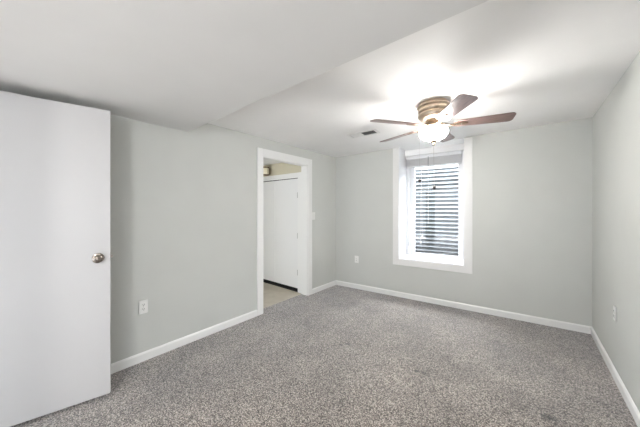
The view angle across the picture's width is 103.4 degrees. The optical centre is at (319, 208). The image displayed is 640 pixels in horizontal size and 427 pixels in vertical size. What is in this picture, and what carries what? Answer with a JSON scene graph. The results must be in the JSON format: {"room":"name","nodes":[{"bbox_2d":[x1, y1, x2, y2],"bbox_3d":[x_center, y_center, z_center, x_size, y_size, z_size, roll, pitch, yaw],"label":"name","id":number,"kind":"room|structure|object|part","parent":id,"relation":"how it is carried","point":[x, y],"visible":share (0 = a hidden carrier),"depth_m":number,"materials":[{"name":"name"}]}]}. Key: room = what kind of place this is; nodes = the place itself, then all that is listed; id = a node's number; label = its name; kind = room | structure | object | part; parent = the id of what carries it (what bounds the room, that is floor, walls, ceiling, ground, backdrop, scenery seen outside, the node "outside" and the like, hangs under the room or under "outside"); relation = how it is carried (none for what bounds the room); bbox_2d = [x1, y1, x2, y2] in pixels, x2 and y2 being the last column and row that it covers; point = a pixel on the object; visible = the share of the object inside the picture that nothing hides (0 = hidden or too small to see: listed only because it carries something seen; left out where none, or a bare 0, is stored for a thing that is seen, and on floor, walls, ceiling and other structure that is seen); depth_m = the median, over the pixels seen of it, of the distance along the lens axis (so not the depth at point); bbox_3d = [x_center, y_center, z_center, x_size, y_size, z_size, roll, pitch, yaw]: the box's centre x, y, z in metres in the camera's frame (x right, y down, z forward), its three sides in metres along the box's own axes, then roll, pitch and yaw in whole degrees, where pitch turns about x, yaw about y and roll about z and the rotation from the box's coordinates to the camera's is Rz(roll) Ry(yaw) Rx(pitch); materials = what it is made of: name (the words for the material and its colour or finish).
{"room":"empty bedroom","nodes":[
{"label":"empty bedroom","id":0,"kind":"room"},
{"bbox_2d":[0,90,335,363],"bbox_3d":[-0.892,0.145,3.150,0.120,2.400,4.460,0,0,39],"label":"wall","id":1,"kind":"structure","parent":0,"point":[184,204],"depth_m":2.52,"materials":[{"name":"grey paint"}]},
{"bbox_2d":[0,91,112,426],"bbox_3d":[-1.816,0.310,1.597,0.784,2.022,0.170,0,0,-37],"label":"door","id":2,"kind":"structure","parent":1,"relation":"in","point":[55,156],"depth_m":1.64,"materials":[{"name":"white paint"}]},
{"bbox_3d":[-1.534,0.345,1.746,0.068,0.068,0.067,0,0,-37],"label":"knob","id":3,"kind":"part","parent":2,"relation":"part of","materials":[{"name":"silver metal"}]},
{"bbox_2d":[139,299,147,314],"bbox_3d":[-1.560,0.868,2.234,0.010,0.118,0.072,0,0,39],"label":"wall outlet","id":4,"kind":"object","parent":1,"relation":"attached to","point":[143,305],"visible":1,"depth_m":2.23,"materials":[{"name":"white plastic"}]},
{"bbox_2d":[111,280,335,373],"bbox_3d":[-0.985,1.306,2.931,0.014,0.078,4.004,0,0,39],"label":"baseboard","id":5,"kind":"structure","parent":1,"relation":"attached to","point":[125,363],"depth_m":2.48,"materials":[{"name":"white paint"}]},
{"bbox_2d":[257,147,311,315],"bbox_3d":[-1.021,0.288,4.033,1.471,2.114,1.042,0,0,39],"label":"door frame","id":6,"kind":"structure","parent":1,"relation":"attached to","point":[306,164],"depth_m":3.91,"materials":[{"name":"white paint"}]},
{"bbox_2d":[0,0,488,131],"bbox_3d":[-0.567,-0.911,0.956,3.187,0.288,1.479,0,0,39],"label":"ceiling","id":7,"kind":"structure","parent":0,"point":[183,65],"depth_m":1.18,"materials":[{"name":"paint"}]},
{"bbox_2d":[263,159,280,165],"bbox_3d":[-1.988,-0.895,3.290,1.752,0.220,3.285,0,0,39],"label":"ceiling","id":8,"kind":"structure","parent":0,"point":[265,162],"depth_m":4.30,"materials":[{"name":"paint"}]},
{"bbox_2d":[263,163,300,291],"bbox_3d":[-0.718,0.172,4.838,1.752,2.354,0.720,0,0,39],"label":"wall","id":9,"kind":"structure","parent":0,"point":[279,168],"depth_m":4.36,"materials":[{"name":"beige paint"}]},
{"bbox_2d":[263,166,269,175],"bbox_3d":[-0.952,-0.660,4.476,0.128,0.166,0.137,0,0,39],"label":"wall lantern","id":10,"kind":"object","parent":9,"relation":"attached to","point":[266,170],"visible":0.91,"depth_m":4.43,"materials":[{"name":"brown metal"}]},
{"bbox_3d":[-0.957,-0.659,4.471,0.112,0.115,0.112,0,0,39],"label":"lamp shade","id":11,"kind":"part","parent":10,"relation":"part of","materials":[{"name":"beige glass"}]},
{"bbox_2d":[263,181,274,281],"bbox_3d":[-1.011,0.400,4.626,0.576,1.774,0.044,0,0,39],"label":"door","id":12,"kind":"structure","parent":9,"relation":"in","point":[268,187],"depth_m":4.52,"materials":[{"name":"white paint"}]},
{"bbox_2d":[275,179,297,287],"bbox_3d":[-0.562,0.400,4.258,0.576,1.774,0.044,0,0,39],"label":"door","id":13,"kind":"structure","parent":9,"relation":"in","point":[286,191],"depth_m":4.24,"materials":[{"name":"white paint"}]},
{"bbox_2d":[11,282,637,426],"bbox_3d":[-0.324,1.376,2.633,5.160,0.062,4.380,0,0,39],"label":"floor","id":14,"kind":"structure","parent":0,"point":[336,355],"depth_m":2.04,"materials":[{"name":"carpet"}]},
{"bbox_2d":[209,0,639,156],"bbox_3d":[0.788,-0.984,2.606,3.187,0.152,2.891,0,0,39],"label":"ceiling","id":15,"kind":"structure","parent":0,"point":[544,62],"depth_m":1.86,"materials":[{"name":"paint"}]},
{"bbox_2d":[347,129,379,137],"bbox_3d":[0.535,-0.927,3.144,0.380,0.014,0.170,-2,-1,34],"label":"ceiling vent","id":16,"kind":"object","parent":15,"relation":"in","point":[373,131],"visible":1,"depth_m":3.13,"materials":[{"name":"white"}]},
{"bbox_2d":[370,94,515,188],"bbox_3d":[1.053,-0.567,2.319,1.181,0.784,1.131,-1,-1,39],"label":"ceiling fan","id":17,"kind":"object","parent":15,"relation":"hanging from","point":[431,112],"visible":1,"depth_m":2.18,"materials":[{"name":"beige metal"}]},
{"bbox_3d":[0.652,-0.744,2.183,0.444,0.006,0.134,0,11,-15],"label":"blade","id":18,"kind":"part","parent":17,"relation":"part of","materials":[{"name":"brown wood"}]},
{"bbox_3d":[0.812,-0.742,2.609,0.134,0.006,0.444,-15,7,-33],"label":"blade","id":19,"kind":"part","parent":17,"relation":"part of","materials":[{"name":"brown wood"}]},
{"bbox_3d":[1.026,-0.659,2.285,0.244,0.092,0.244,-1,-1,39],"label":"lamp shade","id":20,"kind":"part","parent":17,"relation":"part of","materials":[{"name":"white glass"}]},
{"bbox_3d":[1.267,-0.747,2.588,0.134,0.006,0.444,-16,-10,38],"label":"blade","id":21,"kind":"part","parent":17,"relation":"part of","materials":[{"name":"brown wood"}]},
{"bbox_3d":[1.007,-0.750,1.899,0.134,0.006,0.444,11,0,3],"label":"blade","id":22,"kind":"part","parent":17,"relation":"part of","materials":[{"name":"brown wood"}]},
{"bbox_3d":[1.387,-0.752,2.149,0.444,0.006,0.134,-1,-13,21],"label":"blade","id":23,"kind":"part","parent":17,"relation":"part of","materials":[{"name":"brown wood"}]},
{"bbox_2d":[336,117,591,326],"bbox_3d":[1.729,0.120,3.789,3.302,2.450,0.460,0,0,34],"label":"wall","id":24,"kind":"structure","parent":0,"point":[532,186],"depth_m":3.10,"materials":[{"name":"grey paint"}]},
{"bbox_2d":[393,137,471,273],"bbox_3d":[1.695,-0.046,3.809,1.053,1.808,0.484,0,0,34],"label":"window","id":25,"kind":"structure","parent":24,"relation":"in","point":[404,253],"depth_m":3.83,"materials":[{"name":"white paint"}]},
{"bbox_3d":[1.680,0.762,3.793,0.856,0.012,0.428,0,0,34],"label":"sill","id":26,"kind":"part","parent":25,"relation":"part of","materials":[{"name":"white paint"}]},
{"bbox_2d":[406,151,461,243],"bbox_3d":[1.736,-0.145,3.910,0.791,1.404,0.071,0,0,34],"label":"window blind","id":27,"kind":"object","parent":25,"relation":"attached to","point":[454,157],"visible":1,"depth_m":3.90,"materials":[{"name":"white plastic"}]},
{"bbox_3d":[1.742,-0.672,3.918,0.779,0.018,0.050,0,0,34],"label":"rail","id":28,"kind":"part","parent":27,"relation":"part of","materials":[{"name":"white plastic"}]},
{"bbox_3d":[1.780,-0.897,3.942,0.856,0.090,0.148,0,0,34],"label":"head panel","id":29,"kind":"part","parent":25,"relation":"part of","materials":[{"name":"paint"}]},
{"bbox_3d":[1.807,-0.047,3.983,0.856,1.606,0.070,0,0,34],"label":"frame","id":30,"kind":"part","parent":25,"relation":"part of","materials":[{"name":"white plastic"}]},
{"bbox_3d":[1.814,-0.028,3.984,0.756,1.544,0.040,0,0,34],"label":"sash","id":31,"kind":"part","parent":25,"relation":"part of","materials":[{"name":"white plastic"}]},
{"bbox_2d":[415,166,457,255],"bbox_3d":[2.012,0.180,4.285,1.600,1.830,0.640,0,0,34],"label":"window well","id":32,"kind":"object","parent":24,"relation":"attached to","point":[440,235],"visible":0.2,"depth_m":4.57,"materials":[{"name":"metal"}]},
{"bbox_2d":[336,280,590,333],"bbox_3d":[1.597,1.306,3.592,3.182,0.078,0.014,0,0,34],"label":"baseboard","id":33,"kind":"structure","parent":24,"relation":"attached to","point":[522,317],"depth_m":3.27,"materials":[{"name":"white paint"}]},
{"bbox_2d":[592,51,639,411],"bbox_3d":[1.761,0.120,1.201,0.120,2.450,4.810,0,0,39],"label":"wall","id":34,"kind":"structure","parent":0,"point":[616,123],"depth_m":1.94,"materials":[{"name":"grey paint"}]},
{"bbox_2d":[613,305,616,321],"bbox_3d":[2.338,0.832,2.007,0.010,0.118,0.072,0,0,39],"label":"wall outlet","id":35,"kind":"object","parent":34,"relation":"attached to","point":[614,307],"visible":1,"depth_m":2.00,"materials":[{"name":"white plastic"}]},
{"bbox_2d":[591,327,639,426],"bbox_3d":[1.550,1.306,1.050,0.014,0.078,4.310,0,0,39],"label":"baseboard","id":36,"kind":"structure","parent":34,"relation":"attached to","point":[634,411],"depth_m":1.89,"materials":[{"name":"white paint"}]}
]}

